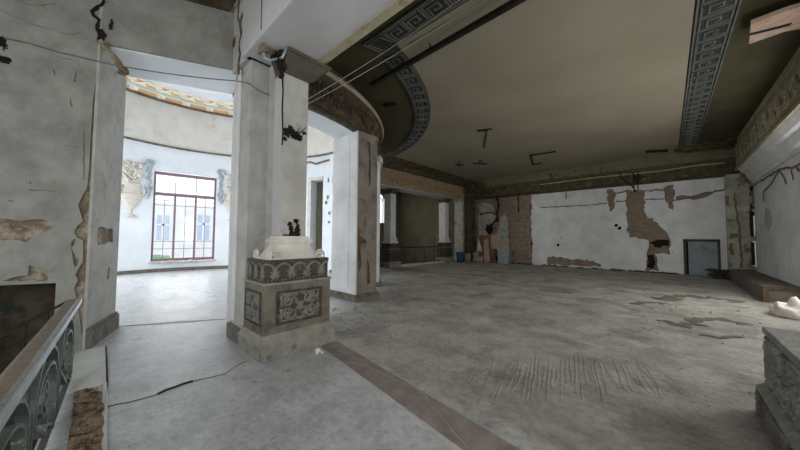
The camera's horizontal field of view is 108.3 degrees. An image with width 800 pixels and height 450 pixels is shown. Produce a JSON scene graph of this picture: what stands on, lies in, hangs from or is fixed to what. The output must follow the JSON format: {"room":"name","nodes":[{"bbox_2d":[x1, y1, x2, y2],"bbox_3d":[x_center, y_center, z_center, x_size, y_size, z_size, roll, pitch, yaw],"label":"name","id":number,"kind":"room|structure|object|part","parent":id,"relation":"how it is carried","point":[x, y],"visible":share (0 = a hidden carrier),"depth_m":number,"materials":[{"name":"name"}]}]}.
{"room":"abandoned building hall","nodes":[
{"label":"abandoned building hall","id":0,"kind":"room"},
{"bbox_2d":[4,375,46,449],"bbox_3d":[-5.178,3.213,2.130,1.450,2.900,3.280,-2,-3,43],"label":"floor","id":1,"kind":"structure","parent":0,"point":[10,421],"depth_m":2.78,"materials":[{"name":"concrete"}]},
{"bbox_2d":[0,301,64,361],"bbox_3d":[-4.646,1.717,3.165,0.060,1.566,1.271,-2,-3,43],"label":"stair railing","id":2,"kind":"object","parent":1,"relation":"on","point":[26,323],"visible":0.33,"depth_m":3.41,"materials":[{"name":"metal"}]},
{"bbox_3d":[-4.427,1.584,3.407,0.026,0.850,0.026,-2,-3,43],"label":"post","id":3,"kind":"part","parent":2,"relation":"part of","materials":[{"name":"metal"}]},
{"bbox_3d":[-4.643,1.361,3.180,0.060,0.854,1.271,-2,-3,43],"label":"handrail","id":4,"kind":"part","parent":2,"relation":"part of","materials":[{"name":"metal"}]},
{"bbox_3d":[-4.312,1.479,3.535,0.026,0.850,0.026,-2,-3,43],"label":"post","id":5,"kind":"part","parent":2,"relation":"part of","materials":[{"name":"metal"}]},
{"bbox_2d":[0,283,55,374],"bbox_3d":[-6.679,2.422,3.737,4.080,4.200,0.200,2,-3,-25],"label":"wall","id":6,"kind":"structure","parent":0,"point":[19,304],"depth_m":4.21,"materials":[{"name":"brown wood"}]},
{"bbox_2d":[0,0,101,388],"bbox_3d":[-6.247,0.330,3.436,3.900,8.360,0.486,2,-3,-25],"label":"wall","id":7,"kind":"structure","parent":0,"point":[47,96],"depth_m":3.96,"materials":[{"name":"grey paint"}]},
{"bbox_2d":[66,346,107,449],"bbox_3d":[-2.497,1.677,2.243,0.407,0.012,5.223,3,-3,-44],"label":"trim","id":8,"kind":"structure","parent":7,"relation":"attached to","point":[89,365],"depth_m":3.33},
{"bbox_2d":[0,298,81,449],"bbox_3d":[-2.197,1.220,1.700,0.120,0.922,4.101,3,-3,-44],"label":"balustrade","id":9,"kind":"object","parent":8,"relation":"on","point":[25,376],"visible":1,"depth_m":1.85,"materials":[{"name":"grey metal"}]},
{"bbox_3d":[-1.829,1.211,1.308,0.054,0.712,0.964,3,-3,-44],"label":"scroll panel","id":10,"kind":"part","parent":9,"relation":"part of","materials":[{"name":"paint"}]},
{"bbox_3d":[-2.182,1.240,1.677,0.042,0.880,0.048,-2,-3,43],"label":"post","id":11,"kind":"part","parent":9,"relation":"part of","materials":[{"name":"metal"}]},
{"bbox_3d":[-2.535,1.239,2.046,0.055,0.712,0.964,3,-3,-44],"label":"scroll panel","id":12,"kind":"part","parent":9,"relation":"part of","materials":[{"name":"paint"}]},
{"bbox_3d":[-2.195,1.600,1.672,0.040,0.016,4.078,3,-3,-44],"label":"rail","id":13,"kind":"part","parent":9,"relation":"part of","materials":[{"name":"metal"}]},
{"bbox_3d":[-3.240,1.266,2.786,0.053,0.712,0.964,3,-3,-44],"label":"scroll panel","id":14,"kind":"part","parent":9,"relation":"part of","materials":[{"name":"paint"}]},
{"bbox_2d":[102,346,108,427],"bbox_3d":[-2.547,1.689,2.487,0.044,0.017,4.804,3,-3,-45],"label":"trim","id":15,"kind":"structure","parent":7,"relation":"attached to","point":[107,382],"depth_m":3.41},
{"bbox_2d":[78,0,126,349],"bbox_3d":[-5.020,-0.990,4.458,0.800,5.500,1.120,2,-3,-29],"label":"pillar","id":16,"kind":"structure","parent":0,"point":[97,283],"depth_m":4.45,"materials":[{"name":"grey paint"}]},
{"bbox_2d":[85,311,119,349],"bbox_3d":[-4.670,1.629,4.562,0.050,0.280,1.140,2,-3,-29],"label":"baseboard","id":17,"kind":"structure","parent":16,"relation":"attached to","point":[103,328],"depth_m":4.42,"materials":[{"name":"grey stone"}]},
{"bbox_2d":[90,0,242,93],"bbox_3d":[-3.382,-3.013,4.550,2.337,1.618,2.119,1,-3,-23],"label":"lintel","id":18,"kind":"object","parent":16,"relation":"on","point":[181,37],"visible":0.88,"depth_m":4.64,"materials":[{"name":"grey paint"}]},
{"bbox_2d":[144,79,232,103],"bbox_3d":[-6.480,-6.287,9.723,10.000,0.200,10.000,-2,-3,43],"label":"ceiling","id":19,"kind":"structure","parent":0,"point":[213,95],"depth_m":13.21,"materials":[{"name":"white paint"}]},
{"bbox_2d":[126,76,232,114],"bbox_3d":[-6.481,-6.085,9.714,11.800,0.684,11.800,-2,-3,43],"label":"cove","id":20,"kind":"object","parent":19,"relation":"attached to","point":[143,86],"visible":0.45,"depth_m":13.25,"materials":[{"name":"paint"}]},
{"bbox_2d":[185,0,236,11],"bbox_3d":[-2.777,-3.866,0.922,10.737,0.170,5.700,-2,-3,43],"label":"ceiling","id":21,"kind":"structure","parent":0,"point":[225,5],"depth_m":4.72,"materials":[{"name":"paint"}]},
{"bbox_2d":[117,138,332,270],"bbox_3d":[-8.117,-0.857,10.065,8.394,5.680,11.800,-1,-3,20],"label":"wall","id":22,"kind":"structure","parent":0,"point":[135,234],"depth_m":13.58,"materials":[{"name":"white paint"}]},
{"bbox_2d":[121,159,154,217],"bbox_3d":[-11.215,-1.608,12.301,0.250,2.575,1.183,-1,-3,30],"label":"vase","id":23,"kind":"object","parent":22,"relation":"attached to","point":[131,195],"visible":0.94,"depth_m":12.19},
{"bbox_2d":[121,191,142,217],"bbox_3d":[-11.280,-0.847,12.132,0.090,1.040,0.760,-1,-3,29],"label":"bowl","id":24,"kind":"object","parent":23,"relation":"on","point":[130,199],"depth_m":12.10,"materials":[{"name":"beige paint"}]},
{"bbox_2d":[122,159,143,182],"bbox_3d":[-11.311,-2.206,12.172,0.244,1.028,0.808,-1,-3,32],"label":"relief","id":25,"kind":"object","parent":23,"relation":"hanging from","point":[136,176],"depth_m":12.16,"materials":[{"name":"beige paint"}]},
{"bbox_2d":[117,265,227,274],"bbox_3d":[-8.544,1.888,9.590,6.991,0.150,11.040,0,-2,6],"label":"baseboard","id":26,"kind":"structure","parent":22,"relation":"attached to","point":[225,266],"depth_m":13.13,"materials":[{"name":"grey stone"}]},
{"bbox_2d":[148,171,216,263],"bbox_3d":[-10.079,-0.310,13.581,2.521,4.134,0.374,3,-3,-41],"label":"window","id":27,"kind":"structure","parent":22,"relation":"in","point":[190,259],"depth_m":13.52,"materials":[{"name":"metal"},{"name":"brown painted wood"}]},
{"bbox_3d":[-10.091,1.678,13.495,2.521,0.155,0.374,3,-3,-41],"label":"broken sill","id":28,"kind":"part","parent":27,"relation":"part of","materials":[{"name":"white stone"}]},
{"bbox_2d":[217,169,230,220],"bbox_3d":[-8.586,-1.496,14.569,1.196,2.582,0.242,1,-3,-23],"label":"vase","id":29,"kind":"object","parent":22,"relation":"attached to","point":[228,182],"visible":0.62,"depth_m":14.48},
{"bbox_2d":[224,200,229,220],"bbox_3d":[-8.447,-0.724,14.582,0.760,1.040,0.090,1,-3,-21],"label":"bowl","id":30,"kind":"object","parent":29,"relation":"on","point":[227,202],"depth_m":14.50,"materials":[{"name":"beige paint"}]},
{"bbox_2d":[225,174,230,191],"bbox_3d":[-8.404,-2.080,14.668,0.801,1.028,0.225,1,-3,-20],"label":"drapery","id":31,"kind":"object","parent":29,"relation":"hanging from","point":[228,182],"depth_m":14.53,"materials":[{"name":"beige paint"}]},
{"bbox_2d":[124,136,332,157],"bbox_3d":[-8.345,-3.672,10.848,6.550,0.070,11.000,-1,-3,34],"label":"trim","id":32,"kind":"structure","parent":22,"relation":"attached to","point":[126,137],"depth_m":13.71,"materials":[{"name":"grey paint"}]},
{"bbox_2d":[307,176,322,246],"bbox_3d":[-4.264,-0.103,14.434,0.937,4.600,0.080,-1,-3,24],"label":"door frame","id":33,"kind":"structure","parent":22,"relation":"in","point":[309,192],"depth_m":14.57,"materials":[{"name":"white paint"}]},
{"bbox_2d":[381,152,473,187],"bbox_3d":[1.410,-2.998,16.916,1.852,0.430,9.300,-2,-3,43],"label":"trim","id":34,"kind":"structure","parent":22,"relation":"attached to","point":[391,162],"depth_m":16.06,"materials":[{"name":"paint"}]},
{"bbox_2d":[124,90,334,155],"bbox_3d":[-7.914,-4.670,10.973,7.918,2.020,11.799,-2,-3,43],"label":"wall","id":35,"kind":"structure","parent":0,"point":[146,119],"depth_m":13.63,"materials":[{"name":"beige paint"}]},
{"bbox_2d":[126,88,232,117],"bbox_3d":[-8.333,-5.685,10.936,6.550,0.080,11.000,-1,-3,34],"label":"trim","id":36,"kind":"structure","parent":35,"relation":"attached to","point":[127,89],"depth_m":13.43,"materials":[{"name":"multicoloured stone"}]},
{"bbox_2d":[232,68,383,155],"bbox_3d":[-1.687,-2.979,8.697,2.131,1.317,7.596,0,-3,11],"label":"trim","id":37,"kind":"structure","parent":35,"relation":"attached to","point":[343,111],"depth_m":6.92,"materials":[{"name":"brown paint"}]},
{"bbox_3d":[-1.147,-3.199,9.047,1.160,0.120,6.837,0,-2,6],"label":"bead moulding","id":38,"kind":"part","parent":37,"relation":"part of","materials":[{"name":"paint"}]},
{"bbox_2d":[226,0,274,344],"bbox_3d":[-2.442,-0.995,5.115,1.920,5.600,0.990,-2,-3,43],"label":"pillar","id":39,"kind":"structure","parent":0,"point":[250,223],"depth_m":4.54,"materials":[{"name":"grey paint"}]},
{"bbox_2d":[3,37,269,95],"bbox_3d":[-3.652,-2.259,4.392,3.322,0.386,0.512,1,-3,-12],"label":"cable","id":40,"kind":"object","parent":39,"relation":"attached to","point":[3,37],"visible":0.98,"depth_m":4.33,"materials":[{"name":"grey rubber"}]},
{"bbox_3d":[-2.593,1.671,4.531,0.640,0.220,0.120,-2,-3,43],"label":"skirting","id":41,"kind":"part","parent":39,"relation":"part of","materials":[{"name":"grey stone"}]},
{"bbox_2d":[316,182,322,254],"bbox_3d":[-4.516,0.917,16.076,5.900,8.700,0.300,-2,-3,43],"label":"door","id":42,"kind":"structure","parent":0,"point":[319,205],"depth_m":15.85,"materials":[{"name":"grey wood"}]},
{"bbox_2d":[242,0,413,66],"bbox_3d":[0.619,-3.256,2.276,7.420,1.290,0.966,-2,-3,43],"label":"beam","id":43,"kind":"structure","parent":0,"point":[321,30],"depth_m":3.81,"materials":[{"name":"paint"}]},
{"bbox_2d":[329,177,332,272],"bbox_3d":[-2.244,-0.025,12.702,1.120,4.320,1.724,2,-3,-37],"label":"pillar","id":44,"kind":"structure","parent":0,"point":[330,271],"depth_m":12.91,"materials":[{"name":"white paint"}]},
{"bbox_2d":[330,130,379,302],"bbox_3d":[-1.245,-0.228,7.870,1.180,4.320,0.830,-2,-3,43],"label":"pillar","id":45,"kind":"structure","parent":0,"point":[354,213],"depth_m":7.53,"materials":[{"name":"paint"}]},
{"bbox_3d":[-1.258,1.845,7.780,1.180,0.170,0.830,-2,-3,43],"label":"skirting","id":46,"kind":"part","parent":45,"relation":"part of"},
{"bbox_2d":[376,155,382,286],"bbox_3d":[-1.157,-0.138,9.947,1.091,4.320,1.110,1,-2,-5],"label":"pillar","id":47,"kind":"structure","parent":0,"point":[379,158],"depth_m":9.50,"materials":[{"name":"white paint"}]},
{"bbox_3d":[-1.185,1.945,9.855,1.060,0.150,1.111,1,-2,-5],"label":"skirting","id":48,"kind":"part","parent":47,"relation":"part of","materials":[{"name":"grey stone"}]},
{"bbox_2d":[380,189,399,248],"bbox_3d":[-3.230,1.168,21.693,0.250,8.700,9.700,-2,-3,43],"label":"wall","id":49,"kind":"structure","parent":0,"point":[397,193],"depth_m":24.81,"materials":[{"name":"grey paint"}]},
{"bbox_2d":[380,192,399,225],"bbox_3d":[-1.182,-1.321,23.805,0.188,2.648,3.200,-2,-3,43],"label":"window","id":50,"kind":"structure","parent":49,"relation":"in","point":[381,193],"depth_m":23.64,"materials":[{"name":"white glass"}]},
{"bbox_2d":[34,260,799,449],"bbox_3d":[-0.235,2.161,10.274,20.000,0.267,22.900,-2,-3,43],"label":"floor","id":51,"kind":"structure","parent":0,"point":[303,400],"depth_m":3.59,"materials":[{"name":"concrete"}]},
{"bbox_2d":[67,387,104,449],"bbox_3d":[-2.733,1.680,2.529,1.435,0.037,0.211,-2,-3,43],"label":"dirt","id":52,"kind":"object","parent":51,"relation":"on","point":[85,432],"visible":1,"depth_m":2.46,"materials":[{"name":"brown soil"}]},
{"bbox_2d":[119,317,225,326],"bbox_3d":[-4.210,1.808,5.383,1.705,0.024,0.117,1,-3,-18],"label":"trim","id":53,"kind":"structure","parent":51,"relation":"on","point":[132,324],"depth_m":5.38,"materials":[{"name":"grey concrete"}]},
{"bbox_2d":[237,46,334,363],"bbox_3d":[-1.670,-0.418,4.412,0.840,4.396,1.100,-2,-3,43],"label":"column","id":54,"kind":"structure","parent":51,"relation":"on","point":[287,291],"depth_m":4.23,"materials":[{"name":"white paint"}]},
{"bbox_3d":[-2.026,1.120,3.971,0.528,0.450,0.024,-2,-3,43],"label":"relief panel","id":55,"kind":"part","parent":54,"relation":"part of","materials":[{"name":"stone"}]},
{"bbox_3d":[-1.415,1.129,4.100,0.024,0.452,0.688,-2,-3,43],"label":"relief panel","id":56,"kind":"part","parent":54,"relation":"part of","materials":[{"name":"stone"}]},
{"bbox_2d":[308,0,458,98],"bbox_3d":[-0.176,-2.798,4.509,2.525,1.669,0.007,0,-2,2],"label":"wire","id":57,"kind":"object","parent":54,"relation":"attached to","point":[458,0],"visible":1,"depth_m":4.51,"materials":[{"name":"grey metal"}]},
{"bbox_2d":[308,0,479,103],"bbox_3d":[-0.005,-2.757,4.506,2.864,1.748,0.007,0,-2,2],"label":"wire","id":58,"kind":"object","parent":54,"relation":"attached to","point":[479,0],"visible":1,"depth_m":4.50,"materials":[{"name":"grey metal"}]},
{"bbox_2d":[315,348,323,353],"bbox_3d":[-1.123,1.736,3.987,0.144,0.083,0.103,-2,-3,43],"label":"chunk","id":59,"kind":"object","parent":51,"relation":"on","point":[317,350],"visible":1,"depth_m":3.96,"materials":[{"name":"white stone"}]},
{"bbox_2d":[381,188,401,267],"bbox_3d":[-0.515,0.172,15.789,0.840,4.215,0.900,-2,-3,43],"label":"column","id":60,"kind":"structure","parent":51,"relation":"on","point":[390,243],"depth_m":15.61,"materials":[{"name":"white paint"}]},
{"bbox_3d":[-0.803,1.623,15.425,0.528,0.450,0.024,-2,-3,43],"label":"relief panel","id":61,"kind":"part","parent":60,"relation":"part of","materials":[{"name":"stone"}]},
{"bbox_2d":[380,246,440,267],"bbox_3d":[0.934,1.858,17.323,0.060,1.096,7.800,-2,-3,43],"label":"balustrade","id":62,"kind":"object","parent":51,"relation":"on","point":[404,249],"visible":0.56,"depth_m":17.36,"materials":[{"name":"metal"}]},
{"bbox_3d":[0.578,1.777,16.941,0.044,0.851,0.878,-2,-3,43],"label":"scroll panel","id":63,"kind":"part","parent":62,"relation":"part of","materials":[{"name":"paint"}]},
{"bbox_3d":[0.933,2.236,17.305,0.045,0.048,7.800,-2,-3,43],"label":"rail","id":64,"kind":"part","parent":62,"relation":"part of","materials":[{"name":"stone"}]},
{"bbox_3d":[0.937,1.337,17.346,0.060,0.052,7.800,-2,-3,43],"label":"handrail","id":65,"kind":"part","parent":62,"relation":"part of","materials":[{"name":"metal"}]},
{"bbox_3d":[1.223,1.812,17.638,0.044,0.851,0.878,-2,-3,43],"label":"scroll panel","id":66,"kind":"part","parent":62,"relation":"part of","materials":[{"name":"paint"}]},
{"bbox_3d":[1.868,1.846,18.334,0.044,0.851,0.878,-2,-3,43],"label":"scroll panel","id":67,"kind":"part","parent":62,"relation":"part of","materials":[{"name":"paint"}]},
{"bbox_3d":[2.513,1.880,19.030,0.044,0.851,0.878,-2,-3,43],"label":"scroll panel","id":68,"kind":"part","parent":62,"relation":"part of","materials":[{"name":"paint"}]},
{"bbox_2d":[322,341,519,449],"bbox_3d":[0.659,1.700,2.240,0.357,0.006,5.427,2,-3,-40],"label":"border strip","id":69,"kind":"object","parent":51,"relation":"on","point":[475,437],"depth_m":2.71,"materials":[{"name":"stone"}]},
{"bbox_2d":[319,357,469,449],"bbox_3d":[-0.148,1.727,3.114,0.366,0.007,2.350,3,-3,-44],"label":"wire","id":70,"kind":"object","parent":69,"relation":"on","point":[319,357],"visible":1,"depth_m":3.05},
{"bbox_2d":[401,261,444,266],"bbox_3d":[1.325,2.334,17.552,0.500,0.070,4.200,-2,-3,43],"label":"trim","id":71,"kind":"structure","parent":51,"relation":"on","point":[430,262],"depth_m":17.17,"materials":[{"name":"grey concrete"}]},
{"bbox_2d":[436,198,452,261],"bbox_3d":[3.017,0.359,19.601,0.840,4.215,0.900,-2,-3,43],"label":"column","id":72,"kind":"structure","parent":51,"relation":"on","point":[444,242],"depth_m":19.42,"materials":[{"name":"paint"}]},
{"bbox_2d":[456,252,463,261],"bbox_3d":[3.995,2.122,19.248,0.567,0.674,0.537,-2,-3,43],"label":"bucket","id":73,"kind":"object","parent":51,"relation":"on","point":[459,255],"visible":0.96,"depth_m":19.05,"materials":[{"name":"blue plastic"}]},
{"bbox_2d":[464,253,470,261],"bbox_3d":[4.562,2.194,19.538,0.567,0.561,0.537,-2,-3,43],"label":"bucket","id":74,"kind":"object","parent":51,"relation":"on","point":[467,256],"visible":0.91,"depth_m":19.35,"materials":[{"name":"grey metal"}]},
{"bbox_2d":[472,251,478,261],"bbox_3d":[5.009,2.115,19.198,0.438,0.730,0.337,-2,-3,43],"label":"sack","id":75,"kind":"object","parent":51,"relation":"on","point":[475,254],"visible":1,"depth_m":19.09,"materials":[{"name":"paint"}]},
{"bbox_2d":[477,235,491,261],"bbox_3d":[5.737,1.586,19.694,1.237,1.806,0.280,-2,-3,43],"label":"leaning board","id":76,"kind":"object","parent":51,"relation":"on","point":[482,238],"visible":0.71,"depth_m":19.73,"materials":[{"name":"brown wood"}]},
{"bbox_2d":[484,238,489,261],"bbox_3d":[5.833,1.675,19.396,0.560,1.603,0.280,-2,-3,43],"label":"leaning board","id":77,"kind":"object","parent":51,"relation":"on","point":[486,245],"visible":1,"depth_m":19.38,"materials":[{"name":"brown wood"}]},
{"bbox_2d":[477,237,481,250],"bbox_3d":[5.374,1.262,19.582,0.400,1.033,0.266,-2,-3,43],"label":"paper cone","id":78,"kind":"object","parent":77,"relation":"on","point":[478,243],"visible":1,"depth_m":19.52,"materials":[{"name":"paper"}]},
{"bbox_2d":[497,249,512,263],"bbox_3d":[6.651,1.971,18.262,0.802,0.924,0.590,-2,-3,43],"label":"tub","id":79,"kind":"object","parent":51,"relation":"on","point":[504,255],"visible":0.98,"depth_m":18.08,"materials":[{"name":"grey plastic"}]},
{"bbox_2d":[332,265,761,406],"bbox_3d":[4.472,2.057,10.041,10.732,0.059,15.227,-2,-3,43],"label":"rubble","id":80,"kind":"object","parent":51,"relation":"on","point":[365,340],"visible":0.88,"depth_m":5.64,"materials":[{"name":"stone"}]},
{"bbox_2d":[539,288,572,292],"bbox_3d":[4.684,1.967,8.692,0.923,0.044,0.178,-2,-3,37],"label":"stick","id":81,"kind":"object","parent":51,"relation":"on","point":[539,288],"visible":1,"depth_m":8.70,"materials":[{"name":"wood"}]},
{"bbox_2d":[511,262,754,278],"bbox_3d":[10.595,2.120,14.967,0.925,0.505,9.906,3,-3,-41],"label":"rubble","id":82,"kind":"object","parent":51,"relation":"on","point":[715,273],"visible":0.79,"depth_m":12.00,"materials":[{"name":"grey concrete"}]},
{"bbox_2d":[754,327,799,449],"bbox_3d":[3.221,1.294,1.672,1.306,0.800,1.720,-2,-3,43],"label":"pedestal","id":83,"kind":"object","parent":51,"relation":"on","point":[777,399],"visible":1,"depth_m":2.23,"materials":[{"name":"stone"}]},
{"bbox_2d":[769,297,799,319],"bbox_3d":[8.274,1.700,6.038,0.703,0.428,0.892,-2,-3,43],"label":"crumpled cloth","id":84,"kind":"object","parent":51,"relation":"on","point":[791,309],"visible":1,"depth_m":5.96,"materials":[{"name":"white fabric"}]},
{"bbox_2d":[380,167,464,200],"bbox_3d":[1.150,-2.318,17.275,0.950,0.900,8.977,-2,-3,43],"label":"beam","id":85,"kind":"structure","parent":0,"point":[408,183],"depth_m":16.64,"materials":[{"name":"beige paint"}]},
{"bbox_2d":[400,192,454,263],"bbox_3d":[2.052,1.268,23.239,5.800,8.700,0.250,-2,-3,43],"label":"wall","id":86,"kind":"structure","parent":0,"point":[419,215],"depth_m":23.50,"materials":[{"name":"beige paint"}]},
{"bbox_2d":[454,200,463,260],"bbox_3d":[4.164,0.434,20.300,0.630,4.340,0.250,-2,-3,43],"label":"pillar","id":87,"kind":"structure","parent":0,"point":[458,205],"depth_m":20.20,"materials":[{"name":"beige paint"}]},
{"bbox_2d":[464,193,476,260],"bbox_3d":[4.999,-0.242,20.286,0.610,5.500,0.885,-2,-3,43],"label":"wall","id":88,"kind":"structure","parent":0,"point":[469,203],"depth_m":20.07,"materials":[{"name":"paint"}]},
{"bbox_2d":[509,195,531,263],"bbox_3d":[7.617,0.237,18.259,1.391,4.400,0.187,-2,-3,43],"label":"pillar","id":89,"kind":"structure","parent":0,"point":[521,239],"depth_m":18.20,"materials":[{"name":"brick"}]},
{"bbox_2d":[326,0,799,152],"bbox_3d":[3.784,-3.508,10.922,14.700,0.200,16.900,-2,-3,43],"label":"ceiling","id":90,"kind":"structure","parent":0,"point":[748,72],"depth_m":6.99,"materials":[{"name":"brown paint"}]},
{"bbox_2d":[361,30,399,54],"bbox_3d":[-0.383,-3.630,5.758,0.569,0.054,0.546,2,-3,-37],"label":"trim","id":91,"kind":"structure","parent":90,"relation":"attached to","point":[378,42],"depth_m":5.76,"materials":[{"name":"grey paint"}]},
{"bbox_2d":[383,51,430,155],"bbox_3d":[0.219,-3.447,9.884,1.495,0.055,7.695,0,-2,-2],"label":"trim","id":92,"kind":"structure","parent":90,"relation":"attached to","point":[410,78],"depth_m":8.04,"materials":[{"name":"grey paint"}]},
{"bbox_2d":[381,0,485,44],"bbox_3d":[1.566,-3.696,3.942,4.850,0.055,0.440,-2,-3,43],"label":"trim","id":93,"kind":"structure","parent":90,"relation":"attached to","point":[420,14],"depth_m":5.07,"materials":[{"name":"grey paint"}]},
{"bbox_2d":[370,0,525,86],"bbox_3d":[1.028,-3.556,5.343,4.898,0.220,0.090,-2,-3,45],"label":"ceiling bar","id":94,"kind":"object","parent":90,"relation":"attached to","point":[507,6],"visible":1,"depth_m":5.37,"materials":[{"name":"metal"}]},
{"bbox_2d":[394,0,694,180],"bbox_3d":[4.083,-3.376,11.268,9.977,0.030,13.776,-2,-3,43],"label":"ceiling panel","id":95,"kind":"object","parent":90,"relation":"attached to","point":[588,82],"visible":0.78,"depth_m":7.27,"materials":[{"name":"beige paint"}]},
{"bbox_2d":[383,103,396,106],"bbox_3d":[-0.292,-3.483,8.388,0.377,0.040,0.120,-1,-3,20],"label":"ceiling hole","id":96,"kind":"object","parent":95,"relation":"attached to","point":[389,104],"depth_m":8.37,"materials":[{"name":"black"}]},
{"bbox_2d":[477,128,491,147],"bbox_3d":[3.316,-3.335,11.286,0.513,0.040,2.187,0,-3,17],"label":"ceiling hole","id":97,"kind":"object","parent":95,"relation":"attached to","point":[481,130],"depth_m":10.32,"materials":[{"name":"black"}]},
{"bbox_2d":[530,151,555,164],"bbox_3d":[6.918,-3.196,13.958,1.073,0.040,2.210,-1,-3,28],"label":"ceiling hole","id":98,"kind":"object","parent":95,"relation":"attached to","point":[551,151],"depth_m":13.27,"materials":[{"name":"black"}]},
{"bbox_2d":[646,149,667,152],"bbox_3d":[11.299,-3.246,12.714,1.076,0.017,0.470,0,-3,10],"label":"vent grille","id":99,"kind":"object","parent":95,"relation":"attached to","point":[660,150],"visible":1,"depth_m":12.72,"materials":[{"name":"black metal"}]},
{"bbox_2d":[674,137,737,152],"bbox_3d":[12.587,-3.267,11.841,2.064,0.432,1.275,-2,-3,38],"label":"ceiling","id":100,"kind":"structure","parent":90,"relation":"attached to","point":[728,143],"depth_m":11.63,"materials":[{"name":"paint"}]},
{"bbox_2d":[678,0,742,152],"bbox_3d":[8.153,-3.483,7.896,0.560,0.055,13.200,-2,-3,43],"label":"trim","id":101,"kind":"structure","parent":90,"relation":"attached to","point":[714,21],"depth_m":6.11,"materials":[{"name":"grey paint"}]},
{"bbox_2d":[749,3,799,43],"bbox_3d":[6.610,-3.441,4.873,1.014,0.119,0.956,-2,-3,43],"label":"broken timber","id":102,"kind":"object","parent":90,"relation":"attached to","point":[787,18],"visible":1,"depth_m":4.88,"materials":[{"name":"brown wood"}]},
{"bbox_2d":[464,177,727,273],"bbox_3d":[9.346,-0.265,16.818,14.700,5.700,0.466,-2,-3,43],"label":"wall","id":103,"kind":"structure","parent":0,"point":[645,229],"depth_m":14.91,"materials":[{"name":"white paint"}]},
{"bbox_2d":[683,239,720,275],"bbox_3d":[13.517,1.441,12.962,1.145,1.610,0.330,-2,-3,43],"label":"door","id":104,"kind":"structure","parent":103,"relation":"in","point":[700,255],"depth_m":12.91,"materials":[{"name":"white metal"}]},
{"bbox_2d":[463,148,740,199],"bbox_3d":[9.231,-2.381,16.365,13.450,1.870,1.438,-2,-3,43],"label":"beam","id":105,"kind":"structure","parent":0,"point":[716,163],"depth_m":14.61,"materials":[{"name":"paint"}]},
{"bbox_3d":[10.528,-2.188,15.044,3.428,1.387,0.050,-2,-3,43],"label":"hanging rod","id":106,"kind":"part","parent":105,"relation":"part of","materials":[{"name":"brown wood"}]},
{"bbox_2d":[724,173,751,269],"bbox_3d":[14.106,0.036,12.086,0.705,4.350,0.316,-2,-3,43],"label":"wall","id":107,"kind":"structure","parent":0,"point":[737,208],"depth_m":11.98,"materials":[{"name":"beige paint"}]},
{"bbox_2d":[749,153,799,286],"bbox_3d":[6.965,-0.898,3.675,0.321,5.800,22.184,-2,-3,43],"label":"wall","id":108,"kind":"structure","parent":0,"point":[777,193],"depth_m":8.68,"materials":[{"name":"white paint"}]},
{"bbox_2d":[748,180,758,271],"bbox_3d":[14.121,-0.467,11.459,0.307,5.700,1.250,-2,-3,43],"label":"window","id":109,"kind":"structure","parent":108,"relation":"in","point":[752,213],"depth_m":11.39,"materials":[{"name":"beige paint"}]},
{"bbox_3d":[14.014,-0.049,11.518,0.025,1.030,0.520,-2,-3,43],"label":"pane","id":110,"kind":"part","parent":109,"relation":"part of","materials":[{"name":"black glass"}]},
{"bbox_3d":[14.006,1.135,11.467,0.025,0.900,0.520,-2,-3,43],"label":"pane","id":111,"kind":"part","parent":109,"relation":"part of","materials":[{"name":"black glass"}]},
{"bbox_2d":[728,269,799,302],"bbox_3d":[11.801,1.898,9.537,0.760,0.420,6.450,-2,-3,43],"label":"ledge","id":112,"kind":"object","parent":108,"relation":"attached to","point":[767,288],"depth_m":8.07,"materials":[{"name":"stone"}]},
{"bbox_2d":[734,47,799,169],"bbox_3d":[6.470,-3.156,3.744,0.470,1.110,21.450,-2,-3,43],"label":"frieze","id":113,"kind":"object","parent":108,"relation":"attached to","point":[782,100],"depth_m":7.48,"materials":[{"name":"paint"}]},
{"bbox_2d":[738,107,799,182],"bbox_3d":[6.360,-2.308,3.565,0.410,0.600,21.100,-2,-3,43],"label":"trim","id":114,"kind":"structure","parent":108,"relation":"attached to","point":[783,144],"depth_m":8.08,"materials":[{"name":"white paint"}]},
{"label":"outside","id":115,"kind":"structure","parent":0,"visible":0},
{"bbox_3d":[-28.493,9.651,25.928,42.500,0.200,80.000,-2,-3,43],"label":"ground","id":116,"kind":"structure","parent":115,"visible":0},
{"bbox_2d":[153,255,169,258],"bbox_3d":[-15.390,5.604,18.582,2.413,7.416,6.561,-2,-3,43],"label":"shrub","id":117,"kind":"object","parent":116,"relation":"on","point":[154,256],"visible":0.02,"depth_m":18.04,"materials":[{"name":"green plant"}]},
{"bbox_2d":[153,202,212,257],"bbox_3d":[-22.217,3.831,25.855,4.100,11.500,40.000,-2,-3,43],"label":"apartment building","id":118,"kind":"structure","parent":116,"relation":"on","point":[160,219],"depth_m":26.01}
]}

